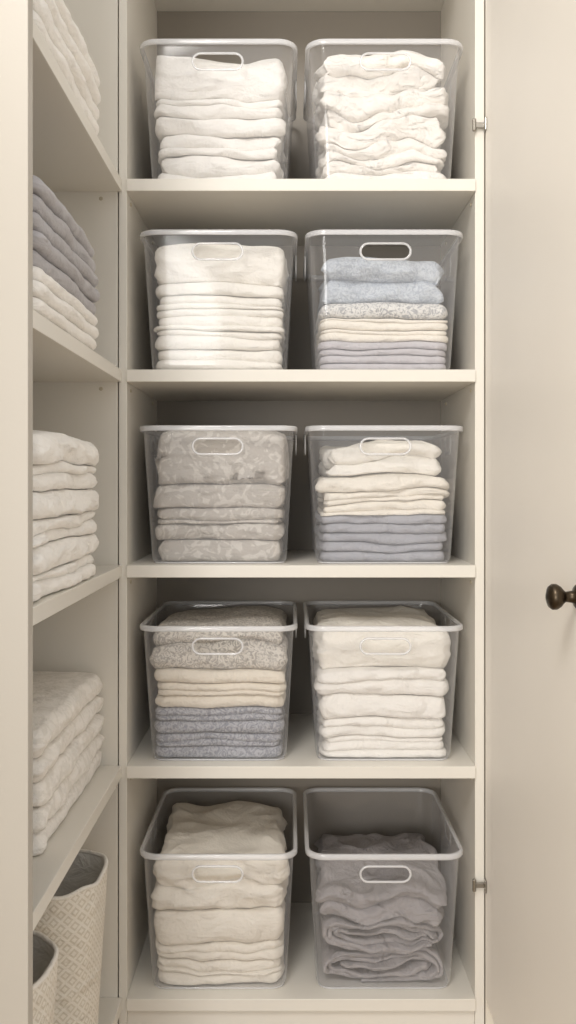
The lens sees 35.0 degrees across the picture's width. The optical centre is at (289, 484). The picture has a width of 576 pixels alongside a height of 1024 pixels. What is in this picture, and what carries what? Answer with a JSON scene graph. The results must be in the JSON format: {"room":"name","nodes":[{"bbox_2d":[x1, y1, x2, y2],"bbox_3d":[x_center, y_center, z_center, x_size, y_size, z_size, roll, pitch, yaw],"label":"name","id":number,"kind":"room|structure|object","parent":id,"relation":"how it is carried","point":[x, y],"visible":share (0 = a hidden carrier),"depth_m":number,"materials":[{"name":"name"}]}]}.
{"room":"linen closet","nodes":[
{"label":"linen closet","id":0,"kind":"room"},
{"bbox_2d":[484,0,494,1023],"bbox_3d":[1.073,-0.250,1.846,1.453,2.600,0.448,0,0,0],"label":"wall","id":1,"kind":"structure","parent":0,"point":[488,1019],"depth_m":1.62,"materials":[{"name":"paint"}]},
{"bbox_3d":[0.100,1.075,0.530,3.400,0.050,3.020,0,0,0],"label":"floor","id":2,"kind":"structure","parent":0,"visible":0},
{"bbox_2d":[0,0,121,1023],"bbox_3d":[-0.505,-0.140,1.340,0.414,2.380,0.600,0,0,0],"label":"shelving unit","id":3,"kind":"object","parent":2,"relation":"on","point":[51,381],"visible":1,"depth_m":1.24,"materials":[{"name":"beige paint"}]},
{"bbox_2d":[33,930,58,1023],"bbox_3d":[-0.438,0.766,1.203,0.252,0.283,0.200,0,0,0],"label":"fabric bin","id":4,"kind":"object","parent":3,"relation":"on","point":[45,951],"visible":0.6,"depth_m":1.22,"materials":[{"name":"fabric"}]},
{"bbox_2d":[33,554,95,601],"bbox_3d":[-0.442,0.122,1.262,0.298,0.037,0.375,0,0,0],"label":"folded towel","id":5,"kind":"object","parent":3,"relation":"on","point":[66,575],"visible":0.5,"depth_m":1.22,"materials":[{"name":"white fabric"}]},
{"bbox_2d":[33,533,98,574],"bbox_3d":[-0.443,0.089,1.260,0.299,0.040,0.371,0,0,0],"label":"folded towel","id":6,"kind":"object","parent":5,"relation":"on","point":[54,553],"visible":0.51,"depth_m":1.22,"materials":[{"name":"white fabric"}]},
{"bbox_2d":[33,511,96,547],"bbox_3d":[-0.442,0.057,1.259,0.294,0.042,0.377,0,0,0],"label":"folded towel","id":7,"kind":"object","parent":6,"relation":"on","point":[45,530],"visible":0.53,"depth_m":1.22,"materials":[{"name":"white fabric"}]},
{"bbox_2d":[33,488,98,519],"bbox_3d":[-0.443,0.020,1.260,0.301,0.044,0.371,0,0,0],"label":"folded towel","id":8,"kind":"object","parent":7,"relation":"on","point":[53,503],"visible":0.48,"depth_m":1.21,"materials":[{"name":"white fabric"}]},
{"bbox_2d":[33,461,97,491],"bbox_3d":[-0.441,-0.015,1.259,0.293,0.046,0.374,0,0,0],"label":"folded towel","id":9,"kind":"object","parent":8,"relation":"on","point":[58,475],"visible":0.68,"depth_m":1.21,"materials":[{"name":"white fabric"}]},
{"bbox_2d":[33,430,98,465],"bbox_3d":[-0.439,-0.049,1.261,0.297,0.050,0.369,0,0,0],"label":"folded towel","id":10,"kind":"object","parent":9,"relation":"on","point":[48,447],"visible":0.64,"depth_m":1.20,"materials":[{"name":"white fabric"}]},
{"bbox_2d":[33,297,96,349],"bbox_3d":[-0.442,-0.215,1.247,0.301,0.020,0.355,0,0,0],"label":"folded towel","id":11,"kind":"object","parent":3,"relation":"on","point":[39,306],"visible":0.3,"depth_m":1.19,"materials":[{"name":"white fabric"}]},
{"bbox_2d":[33,280,98,338],"bbox_3d":[-0.443,-0.235,1.250,0.300,0.022,0.360,0,0,0],"label":"folded towel","id":12,"kind":"object","parent":11,"relation":"on","point":[40,291],"visible":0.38,"depth_m":1.20,"materials":[{"name":"white fabric"}]},
{"bbox_2d":[33,266,97,325],"bbox_3d":[-0.443,-0.254,1.253,0.300,0.020,0.353,0,0,0],"label":"folded towel","id":13,"kind":"object","parent":12,"relation":"on","point":[39,275],"visible":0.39,"depth_m":1.20,"materials":[{"name":"white fabric"}]},
{"bbox_2d":[33,250,95,314],"bbox_3d":[-0.443,-0.273,1.250,0.296,0.025,0.358,0,0,0],"label":"folded towel","id":14,"kind":"object","parent":13,"relation":"on","point":[39,261],"visible":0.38,"depth_m":1.21,"materials":[{"name":"grey fabric"}]},
{"bbox_2d":[33,230,99,302],"bbox_3d":[-0.442,-0.295,1.252,0.303,0.026,0.356,0,0,0],"label":"folded towel","id":15,"kind":"object","parent":14,"relation":"on","point":[42,245],"visible":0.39,"depth_m":1.20,"materials":[{"name":"grey fabric"}]},
{"bbox_2d":[33,212,98,287],"bbox_3d":[-0.442,-0.317,1.251,0.300,0.027,0.360,0,0,0],"label":"folded towel","id":16,"kind":"object","parent":15,"relation":"on","point":[39,225],"visible":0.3,"depth_m":1.21,"materials":[{"name":"grey fabric"}]},
{"bbox_2d":[33,194,94,271],"bbox_3d":[-0.443,-0.340,1.253,0.300,0.029,0.354,0,0,0],"label":"folded towel","id":17,"kind":"object","parent":16,"relation":"on","point":[55,223],"visible":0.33,"depth_m":1.19,"materials":[{"name":"grey fabric"}]},
{"bbox_2d":[33,175,93,257],"bbox_3d":[-0.443,-0.362,1.251,0.301,0.026,0.362,0,0,0],"label":"folded towel","id":18,"kind":"object","parent":17,"relation":"on","point":[40,188],"visible":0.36,"depth_m":1.18,"materials":[{"name":"grey fabric"}]},
{"bbox_2d":[33,10,98,134],"bbox_3d":[-0.443,-0.556,1.261,0.299,0.027,0.379,0,0,0],"label":"folded towel","id":19,"kind":"object","parent":3,"relation":"on","point":[60,59],"visible":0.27,"depth_m":1.21,"materials":[{"name":"white fabric"}]},
{"bbox_2d":[33,0,98,120],"bbox_3d":[-0.443,-0.582,1.260,0.298,0.029,0.378,0,0,0],"label":"folded towel","id":20,"kind":"object","parent":19,"relation":"on","point":[40,7],"visible":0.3,"depth_m":1.22,"materials":[{"name":"white fabric"}]},
{"bbox_2d":[44,0,100,105],"bbox_3d":[-0.442,-0.608,1.258,0.301,0.031,0.376,0,0,0],"label":"folded towel","id":21,"kind":"object","parent":20,"relation":"on","point":[85,69],"visible":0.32,"depth_m":1.27,"materials":[{"name":"white fabric"}]},
{"bbox_2d":[54,0,99,86],"bbox_3d":[-0.445,-0.635,1.261,0.300,0.035,0.374,0,0,0],"label":"folded towel","id":22,"kind":"object","parent":21,"relation":"on","point":[73,30],"visible":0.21,"depth_m":1.28,"materials":[{"name":"white fabric"}]},
{"bbox_2d":[33,750,101,855],"bbox_3d":[-0.474,0.478,1.412,0.294,0.036,0.405,0,0,0],"label":"folded towel","id":23,"kind":"object","parent":3,"relation":"on","point":[40,839],"visible":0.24,"depth_m":1.33,"materials":[{"name":"white fabric"}]},
{"bbox_2d":[33,733,104,832],"bbox_3d":[-0.470,0.445,1.413,0.298,0.041,0.408,0,0,0],"label":"folded towel","id":24,"kind":"object","parent":23,"relation":"on","point":[41,814],"visible":0.23,"depth_m":1.33,"materials":[{"name":"white fabric"}]},
{"bbox_2d":[33,714,103,806],"bbox_3d":[-0.471,0.413,1.414,0.299,0.039,0.408,0,0,0],"label":"folded towel","id":25,"kind":"object","parent":24,"relation":"on","point":[43,790],"visible":0.28,"depth_m":1.34,"materials":[{"name":"white fabric"}]},
{"bbox_2d":[33,696,102,782],"bbox_3d":[-0.471,0.379,1.415,0.293,0.044,0.406,0,0,0],"label":"folded towel","id":26,"kind":"object","parent":25,"relation":"on","point":[47,760],"visible":0.26,"depth_m":1.35,"materials":[{"name":"white fabric"}]},
{"bbox_2d":[33,671,102,758],"bbox_3d":[-0.471,0.342,1.414,0.294,0.054,0.405,0,0,0],"label":"folded towel","id":27,"kind":"object","parent":26,"relation":"on","point":[59,698],"visible":0.65,"depth_m":1.40,"materials":[{"name":"white fabric"}]},
{"bbox_2d":[34,849,107,1023],"bbox_3d":[-0.430,0.761,1.471,0.266,0.293,0.199,0,0,0],"label":"fabric bin","id":28,"kind":"object","parent":3,"relation":"on","point":[73,919],"visible":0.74,"depth_m":1.41,"materials":[{"name":"fabric"}]},
{"bbox_2d":[119,0,483,1023],"bbox_3d":[0.021,-0.140,1.806,0.648,2.380,0.384,0,0,0],"label":"shelving unit","id":29,"kind":"object","parent":2,"relation":"on","point":[300,396],"visible":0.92,"depth_m":1.77,"materials":[{"name":"beige paint"}]},
{"bbox_2d":[140,787,296,988],"bbox_3d":[-0.129,0.780,1.794,0.284,0.254,0.363,0,0,0],"label":"storage bin","id":30,"kind":"object","parent":29,"relation":"on","point":[293,849],"visible":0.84,"depth_m":1.76,"materials":[{"name":"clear plastic"}]},
{"bbox_2d":[158,952,284,984],"bbox_3d":[-0.130,0.891,1.791,0.243,0.027,0.297,0,0,0],"label":"folded blanket","id":31,"kind":"object","parent":30,"relation":"in","point":[168,977],"visible":0.17,"depth_m":1.65,"materials":[{"name":"beige fabric"}]},
{"bbox_2d":[157,955,281,975],"bbox_3d":[-0.128,0.869,1.792,0.236,0.036,0.293,0,0,0],"label":"folded blanket","id":32,"kind":"object","parent":31,"relation":"on","point":[184,965],"visible":0.2,"depth_m":1.65,"materials":[{"name":"beige fabric"}]},
{"bbox_2d":[155,930,283,961],"bbox_3d":[-0.130,0.843,1.792,0.240,0.042,0.290,0,0,0],"label":"folded blanket","id":33,"kind":"object","parent":32,"relation":"on","point":[266,949],"visible":0.18,"depth_m":1.65,"materials":[{"name":"beige fabric"}]},
{"bbox_2d":[154,900,284,944],"bbox_3d":[-0.128,0.798,1.791,0.241,0.076,0.294,0,0,0],"label":"folded blanket","id":34,"kind":"object","parent":33,"relation":"on","point":[245,925],"visible":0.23,"depth_m":1.65,"materials":[{"name":"beige fabric"}]},
{"bbox_2d":[151,801,289,909],"bbox_3d":[-0.129,0.717,1.790,0.258,0.114,0.308,0,0,0],"label":"folded blanket","id":35,"kind":"object","parent":34,"relation":"on","point":[249,836],"visible":0.98,"depth_m":1.66,"materials":[{"name":"beige fabric"}]},
{"bbox_2d":[140,601,296,760],"bbox_3d":[-0.129,0.373,1.794,0.284,0.247,0.363,0,0,0],"label":"storage bin","id":36,"kind":"object","parent":29,"relation":"on","point":[143,625],"visible":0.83,"depth_m":1.71,"materials":[{"name":"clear plastic"}]},
{"bbox_2d":[155,728,283,757],"bbox_3d":[-0.129,0.482,1.790,0.235,0.022,0.292,0,0,0],"label":"sheet","id":37,"kind":"object","parent":36,"relation":"in","point":[219,751],"visible":0.26,"depth_m":1.65,"materials":[{"name":"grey fabric"}]},
{"bbox_2d":[156,731,281,745],"bbox_3d":[-0.131,0.461,1.791,0.233,0.026,0.288,0,0,0],"label":"sheet","id":38,"kind":"object","parent":37,"relation":"on","point":[194,738],"visible":0.22,"depth_m":1.65,"materials":[{"name":"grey fabric"}]},
{"bbox_2d":[154,705,284,732],"bbox_3d":[-0.129,0.437,1.791,0.239,0.029,0.292,0,0,0],"label":"sheet","id":39,"kind":"object","parent":38,"relation":"on","point":[170,726],"visible":0.2,"depth_m":1.65,"materials":[{"name":"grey fabric"}]},
{"bbox_2d":[155,706,283,720],"bbox_3d":[-0.130,0.414,1.790,0.240,0.032,0.287,0,0,0],"label":"sheet","id":40,"kind":"object","parent":39,"relation":"on","point":[236,713],"visible":0.21,"depth_m":1.65,"materials":[{"name":"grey fabric"}]},
{"bbox_2d":[155,689,285,707],"bbox_3d":[-0.128,0.391,1.790,0.244,0.032,0.291,0,0,0],"label":"folded towel","id":41,"kind":"object","parent":40,"relation":"on","point":[218,701],"visible":0.17,"depth_m":1.65,"materials":[{"name":"fabric"}]},
{"bbox_2d":[157,664,286,695],"bbox_3d":[-0.126,0.368,1.790,0.242,0.030,0.296,0,0,0],"label":"folded towel","id":42,"kind":"object","parent":41,"relation":"on","point":[165,688],"visible":0.24,"depth_m":1.65,"materials":[{"name":"fabric"}]},
{"bbox_2d":[154,666,285,683],"bbox_3d":[-0.128,0.346,1.791,0.242,0.033,0.296,0,0,0],"label":"folded towel","id":43,"kind":"object","parent":42,"relation":"on","point":[187,675],"visible":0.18,"depth_m":1.65,"materials":[{"name":"fabric"}]},
{"bbox_2d":[149,606,287,670],"bbox_3d":[-0.130,0.295,1.790,0.256,0.094,0.297,0,0,0],"label":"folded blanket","id":44,"kind":"object","parent":43,"relation":"on","point":[262,650],"visible":0.99,"depth_m":1.66,"materials":[{"name":"grey fabric"}]},
{"bbox_2d":[140,425,296,562],"bbox_3d":[-0.129,0.018,1.794,0.284,0.247,0.363,0,0,0],"label":"storage bin","id":45,"kind":"object","parent":29,"relation":"on","point":[283,556],"visible":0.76,"depth_m":1.66,"materials":[{"name":"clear plastic"}]},
{"bbox_2d":[158,538,282,560],"bbox_3d":[-0.128,0.117,1.790,0.234,0.042,0.291,0,0,0],"label":"folded blanket","id":46,"kind":"object","parent":45,"relation":"in","point":[172,549],"visible":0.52,"depth_m":1.65,"materials":[{"name":"grey fabric"}]},
{"bbox_2d":[155,522,285,539],"bbox_3d":[-0.129,0.084,1.791,0.242,0.035,0.286,0,0,0],"label":"folded blanket","id":47,"kind":"object","parent":46,"relation":"on","point":[232,531],"visible":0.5,"depth_m":1.66,"materials":[{"name":"grey fabric"}]},
{"bbox_2d":[157,507,284,523],"bbox_3d":[-0.126,0.055,1.792,0.233,0.039,0.291,0,0,0],"label":"folded blanket","id":48,"kind":"object","parent":47,"relation":"on","point":[188,515],"visible":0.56,"depth_m":1.65,"materials":[{"name":"grey fabric"}]},
{"bbox_2d":[153,483,286,507],"bbox_3d":[-0.129,0.017,1.792,0.248,0.052,0.297,0,0,0],"label":"folded blanket","id":49,"kind":"object","parent":48,"relation":"on","point":[261,495],"visible":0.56,"depth_m":1.65,"materials":[{"name":"grey fabric"}]},
{"bbox_2d":[155,428,289,485],"bbox_3d":[-0.128,-0.052,1.794,0.259,0.112,0.308,0,0,0],"label":"folded blanket","id":50,"kind":"object","parent":49,"relation":"on","point":[264,458],"visible":0.96,"depth_m":1.65,"materials":[{"name":"grey fabric"}]},
{"bbox_2d":[140,39,296,178],"bbox_3d":[-0.129,-0.665,1.794,0.284,0.247,0.363,0,0,0],"label":"storage bin","id":51,"kind":"object","parent":29,"relation":"on","point":[292,117],"visible":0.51,"depth_m":1.73,"materials":[{"name":"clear plastic"}]},
{"bbox_2d":[158,156,283,178],"bbox_3d":[-0.129,-0.574,1.792,0.248,0.058,0.299,0,0,0],"label":"folded towel","id":52,"kind":"object","parent":51,"relation":"in","point":[187,167],"visible":0.28,"depth_m":1.66,"materials":[{"name":"white fabric"}]},
{"bbox_2d":[158,134,281,169],"bbox_3d":[-0.129,-0.616,1.792,0.231,0.050,0.288,0,0,0],"label":"folded towel","id":53,"kind":"object","parent":52,"relation":"on","point":[177,146],"visible":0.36,"depth_m":1.66,"materials":[{"name":"white fabric"}]},
{"bbox_2d":[155,117,286,178],"bbox_3d":[-0.126,-0.652,1.792,0.241,0.046,0.296,0,0,0],"label":"folded towel","id":54,"kind":"object","parent":53,"relation":"on","point":[165,126],"visible":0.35,"depth_m":1.65,"materials":[{"name":"white fabric"}]},
{"bbox_2d":[154,99,286,163],"bbox_3d":[-0.129,-0.685,1.790,0.245,0.050,0.301,0,0,0],"label":"folded towel","id":55,"kind":"object","parent":54,"relation":"on","point":[206,109],"visible":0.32,"depth_m":1.65,"materials":[{"name":"white fabric"}]},
{"bbox_2d":[155,55,287,142],"bbox_3d":[-0.129,-0.739,1.790,0.255,0.091,0.295,0,0,0],"label":"folded towel","id":56,"kind":"object","parent":55,"relation":"on","point":[176,78],"visible":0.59,"depth_m":1.65,"materials":[{"name":"white fabric"}]},
{"bbox_2d":[140,230,296,369],"bbox_3d":[-0.129,-0.328,1.794,0.284,0.247,0.363,0,0,0],"label":"storage bin","id":57,"kind":"object","parent":29,"relation":"on","point":[143,234],"visible":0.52,"depth_m":1.67,"materials":[{"name":"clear plastic"}]},
{"bbox_2d":[156,350,283,369],"bbox_3d":[-0.130,-0.228,1.790,0.236,0.042,0.288,0,0,0],"label":"sheet","id":58,"kind":"object","parent":57,"relation":"in","point":[169,359],"visible":0.69,"depth_m":1.65,"materials":[{"name":"beige fabric"}]},
{"bbox_2d":[155,330,282,355],"bbox_3d":[-0.131,-0.264,1.792,0.238,0.040,0.295,0,0,0],"label":"sheet","id":59,"kind":"object","parent":58,"relation":"on","point":[167,339],"visible":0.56,"depth_m":1.65,"materials":[{"name":"beige fabric"}]},
{"bbox_2d":[154,309,285,351],"bbox_3d":[-0.128,-0.299,1.791,0.243,0.047,0.298,0,0,0],"label":"sheet","id":60,"kind":"object","parent":59,"relation":"on","point":[209,320],"visible":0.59,"depth_m":1.65,"materials":[{"name":"beige fabric"}]},
{"bbox_2d":[157,295,283,324],"bbox_3d":[-0.127,-0.333,1.792,0.234,0.032,0.289,0,0,0],"label":"sheet","id":61,"kind":"object","parent":60,"relation":"on","point":[183,301],"visible":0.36,"depth_m":1.65,"materials":[{"name":"beige fabric"}]},
{"bbox_2d":[155,282,285,319],"bbox_3d":[-0.130,-0.355,1.790,0.247,0.032,0.295,0,0,0],"label":"sheet","id":62,"kind":"object","parent":61,"relation":"on","point":[199,288],"visible":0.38,"depth_m":1.65,"materials":[{"name":"beige fabric"}]},
{"bbox_2d":[154,243,288,304],"bbox_3d":[-0.128,-0.404,1.791,0.256,0.086,0.300,0,0,0],"label":"folded blanket","id":63,"kind":"object","parent":62,"relation":"on","point":[258,265],"visible":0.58,"depth_m":1.65,"materials":[{"name":"beige fabric"}]},
{"bbox_2d":[303,425,462,562],"bbox_3d":[0.170,0.018,1.794,0.284,0.247,0.363,0,0,0],"label":"storage bin","id":64,"kind":"object","parent":29,"relation":"on","point":[458,429],"visible":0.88,"depth_m":1.68,"materials":[{"name":"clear plastic"}]},
{"bbox_2d":[319,550,443,560],"bbox_3d":[0.169,0.129,1.790,0.228,0.019,0.285,0,0,0],"label":"sheet","id":65,"kind":"object","parent":64,"relation":"in","point":[324,555],"visible":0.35,"depth_m":1.65,"materials":[{"name":"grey fabric"}]},
{"bbox_2d":[316,535,442,552],"bbox_3d":[0.169,0.111,1.795,0.243,0.027,0.292,0,0,0],"label":"sheet","id":66,"kind":"object","parent":65,"relation":"on","point":[320,545],"visible":0.41,"depth_m":1.66,"materials":[{"name":"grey fabric"}]},
{"bbox_2d":[314,525,446,543],"bbox_3d":[0.169,0.094,1.791,0.247,0.028,0.295,0,0,0],"label":"sheet","id":67,"kind":"object","parent":66,"relation":"on","point":[380,538],"visible":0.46,"depth_m":1.66,"materials":[{"name":"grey fabric"}]},
{"bbox_2d":[316,520,444,533],"bbox_3d":[0.170,0.077,1.792,0.234,0.026,0.286,0,0,0],"label":"sheet","id":68,"kind":"object","parent":67,"relation":"on","point":[328,527],"visible":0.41,"depth_m":1.65,"materials":[{"name":"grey fabric"}]},
{"bbox_2d":[315,511,446,523],"bbox_3d":[0.169,0.062,1.791,0.242,0.025,0.291,0,0,0],"label":"sheet","id":69,"kind":"object","parent":68,"relation":"on","point":[418,518],"visible":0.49,"depth_m":1.65,"materials":[{"name":"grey fabric"}]},
{"bbox_2d":[317,499,445,515],"bbox_3d":[0.174,0.039,1.792,0.241,0.036,0.292,0,0,0],"label":"folded towel","id":70,"kind":"object","parent":69,"relation":"on","point":[419,506],"visible":0.68,"depth_m":1.65,"materials":[{"name":"beige fabric"}]},
{"bbox_2d":[315,487,449,505],"bbox_3d":[0.171,0.019,1.791,0.243,0.038,0.294,0,0,0],"label":"folded towel","id":71,"kind":"object","parent":70,"relation":"on","point":[328,498],"visible":0.7,"depth_m":1.65,"materials":[{"name":"beige fabric"}]},
{"bbox_2d":[314,472,448,492],"bbox_3d":[0.172,-0.006,1.790,0.255,0.042,0.303,0,0,0],"label":"folded towel","id":72,"kind":"object","parent":71,"relation":"on","point":[382,481],"visible":0.84,"depth_m":1.65,"materials":[{"name":"beige fabric"}]},
{"bbox_2d":[318,440,441,476],"bbox_3d":[0.168,-0.048,1.792,0.230,0.078,0.278,0,0,0],"label":"folded towel","id":73,"kind":"object","parent":72,"relation":"on","point":[381,455],"visible":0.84,"depth_m":1.67,"materials":[{"name":"beige fabric"}]},
{"bbox_2d":[303,230,462,369],"bbox_3d":[0.170,-0.328,1.794,0.284,0.247,0.363,0,0,0],"label":"storage bin","id":74,"kind":"object","parent":29,"relation":"on","point":[307,275],"visible":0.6,"depth_m":1.72,"materials":[{"name":"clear plastic"}]},
{"bbox_2d":[319,364,445,369],"bbox_3d":[0.171,-0.214,1.792,0.236,0.013,0.290,0,0,0],"label":"sheet","id":75,"kind":"object","parent":74,"relation":"in","point":[325,366],"visible":0.2,"depth_m":1.65,"materials":[{"name":"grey fabric"}]},
{"bbox_2d":[318,355,445,369],"bbox_3d":[0.170,-0.229,1.790,0.242,0.019,0.293,0,0,0],"label":"sheet","id":76,"kind":"object","parent":75,"relation":"on","point":[382,359],"visible":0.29,"depth_m":1.65,"materials":[{"name":"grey fabric"}]},
{"bbox_2d":[316,348,445,369],"bbox_3d":[0.170,-0.241,1.790,0.237,0.019,0.293,0,0,0],"label":"sheet","id":77,"kind":"object","parent":76,"relation":"on","point":[331,352],"visible":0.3,"depth_m":1.65,"materials":[{"name":"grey fabric"}]},
{"bbox_2d":[315,341,446,367],"bbox_3d":[0.167,-0.253,1.792,0.240,0.023,0.295,0,0,0],"label":"sheet","id":78,"kind":"object","parent":77,"relation":"on","point":[339,345],"visible":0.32,"depth_m":1.65,"materials":[{"name":"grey fabric"}]},
{"bbox_2d":[318,329,447,343],"bbox_3d":[0.172,-0.270,1.792,0.239,0.030,0.290,0,0,0],"label":"sheet","id":79,"kind":"object","parent":78,"relation":"on","point":[352,336],"visible":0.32,"depth_m":1.65,"materials":[{"name":"beige fabric"}]},
{"bbox_2d":[315,318,447,350],"bbox_3d":[0.170,-0.292,1.791,0.238,0.031,0.288,0,0,0],"label":"sheet","id":80,"kind":"object","parent":79,"relation":"on","point":[401,325],"visible":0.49,"depth_m":1.65,"materials":[{"name":"beige fabric"}]},
{"bbox_2d":[314,302,447,339],"bbox_3d":[0.171,-0.316,1.792,0.242,0.040,0.296,0,0,0],"label":"folded blanket","id":81,"kind":"object","parent":80,"relation":"on","point":[377,310],"visible":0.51,"depth_m":1.65,"materials":[{"name":"grey fabric"}]},
{"bbox_2d":[317,257,443,314],"bbox_3d":[0.172,-0.373,1.790,0.233,0.097,0.293,0,0,0],"label":"folded blanket","id":82,"kind":"object","parent":81,"relation":"on","point":[348,280],"visible":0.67,"depth_m":1.66,"materials":[{"name":"fabric"}]},
{"bbox_2d":[303,39,462,178],"bbox_3d":[0.170,-0.665,1.794,0.284,0.247,0.363,0,0,0],"label":"storage bin","id":83,"kind":"object","parent":29,"relation":"on","point":[307,102],"visible":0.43,"depth_m":1.73,"materials":[{"name":"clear plastic"}]},
{"bbox_2d":[320,161,445,178],"bbox_3d":[0.170,-0.572,1.790,0.242,0.056,0.305,0,0,0],"label":"folded blanket","id":84,"kind":"object","parent":83,"relation":"in","point":[333,169],"visible":0.18,"depth_m":1.66,"materials":[{"name":"white fabric"}]},
{"bbox_2d":[315,138,446,178],"bbox_3d":[0.167,-0.598,1.792,0.242,0.071,0.299,0,0,0],"label":"folded blanket","id":85,"kind":"object","parent":84,"relation":"on","point":[383,154],"visible":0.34,"depth_m":1.65,"materials":[{"name":"white fabric"}]},
{"bbox_2d":[315,115,445,178],"bbox_3d":[0.174,-0.644,1.788,0.259,0.075,0.300,0,0,0],"label":"folded blanket","id":86,"kind":"object","parent":85,"relation":"on","point":[427,131],"visible":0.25,"depth_m":1.65,"materials":[{"name":"white fabric"}]},
{"bbox_2d":[314,87,448,155],"bbox_3d":[0.170,-0.687,1.790,0.259,0.096,0.303,0,0,0],"label":"folded blanket","id":87,"kind":"object","parent":86,"relation":"on","point":[336,110],"visible":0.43,"depth_m":1.65,"materials":[{"name":"white fabric"}]},
{"bbox_2d":[312,50,444,132],"bbox_3d":[0.168,-0.756,1.803,0.251,0.130,0.274,0,0,0],"label":"folded blanket","id":88,"kind":"object","parent":87,"relation":"on","point":[341,73],"visible":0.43,"depth_m":1.68,"materials":[{"name":"white fabric"}]},
{"bbox_2d":[303,787,462,988],"bbox_3d":[0.170,0.780,1.794,0.284,0.254,0.363,0,0,0],"label":"storage bin","id":89,"kind":"object","parent":29,"relation":"on","point":[308,851],"visible":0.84,"depth_m":1.75,"materials":[{"name":"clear plastic"}]},
{"bbox_2d":[319,908,442,981],"bbox_3d":[0.170,0.872,1.789,0.221,0.066,0.285,0,0,0],"label":"folded blanket","id":90,"kind":"object","parent":89,"relation":"in","point":[425,963],"visible":0.31,"depth_m":1.66,"materials":[{"name":"grey fabric"}]},
{"bbox_2d":[317,872,442,954],"bbox_3d":[0.168,0.817,1.790,0.228,0.087,0.293,0,0,0],"label":"folded blanket","id":91,"kind":"object","parent":90,"relation":"on","point":[400,935],"visible":0.26,"depth_m":1.66,"materials":[{"name":"grey fabric"}]},
{"bbox_2d":[314,833,446,927],"bbox_3d":[0.171,0.759,1.791,0.251,0.086,0.304,0,0,0],"label":"folded blanket","id":92,"kind":"object","parent":91,"relation":"on","point":[340,891],"visible":0.99,"depth_m":1.70,"materials":[{"name":"grey fabric"}]},
{"bbox_2d":[303,601,462,760],"bbox_3d":[0.170,0.373,1.794,0.284,0.247,0.363,0,0,0],"label":"storage bin","id":93,"kind":"object","parent":29,"relation":"on","point":[458,625],"visible":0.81,"depth_m":1.70,"materials":[{"name":"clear plastic"}]},
{"bbox_2d":[316,710,446,757],"bbox_3d":[0.171,0.473,1.792,0.239,0.042,0.287,0,0,0],"label":"folded towel","id":94,"kind":"object","parent":93,"relation":"in","point":[357,746],"visible":0.43,"depth_m":1.66,"materials":[{"name":"white fabric"}]},
{"bbox_2d":[314,696,444,737],"bbox_3d":[0.171,0.439,1.791,0.242,0.043,0.286,0,0,0],"label":"folded towel","id":95,"kind":"object","parent":94,"relation":"on","point":[372,725],"visible":0.3,"depth_m":1.66,"materials":[{"name":"white fabric"}]},
{"bbox_2d":[315,677,445,718],"bbox_3d":[0.170,0.399,1.790,0.240,0.051,0.292,0,0,0],"label":"folded towel","id":96,"kind":"object","parent":95,"relation":"on","point":[334,705],"visible":0.42,"depth_m":1.65,"materials":[{"name":"white fabric"}]},
{"bbox_2d":[313,660,448,695],"bbox_3d":[0.169,0.354,1.792,0.253,0.059,0.300,0,0,0],"label":"folded towel","id":97,"kind":"object","parent":96,"relation":"on","point":[413,680],"visible":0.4,"depth_m":1.65,"materials":[{"name":"white fabric"}]},
{"bbox_2d":[310,606,450,668],"bbox_3d":[0.168,0.293,1.792,0.254,0.089,0.283,0,0,0],"label":"folded towel","id":98,"kind":"object","parent":97,"relation":"on","point":[330,649],"visible":0.99,"depth_m":1.67,"materials":[{"name":"beige fabric"}]},
{"bbox_2d":[472,0,575,1023],"bbox_3d":[0.338,-0.184,1.319,0.060,2.192,0.597,0,0,0],"label":"door","id":99,"kind":"structure","parent":29,"relation":"attached to","point":[529,124],"depth_m":1.33,"materials":[{"name":"beige paint"}]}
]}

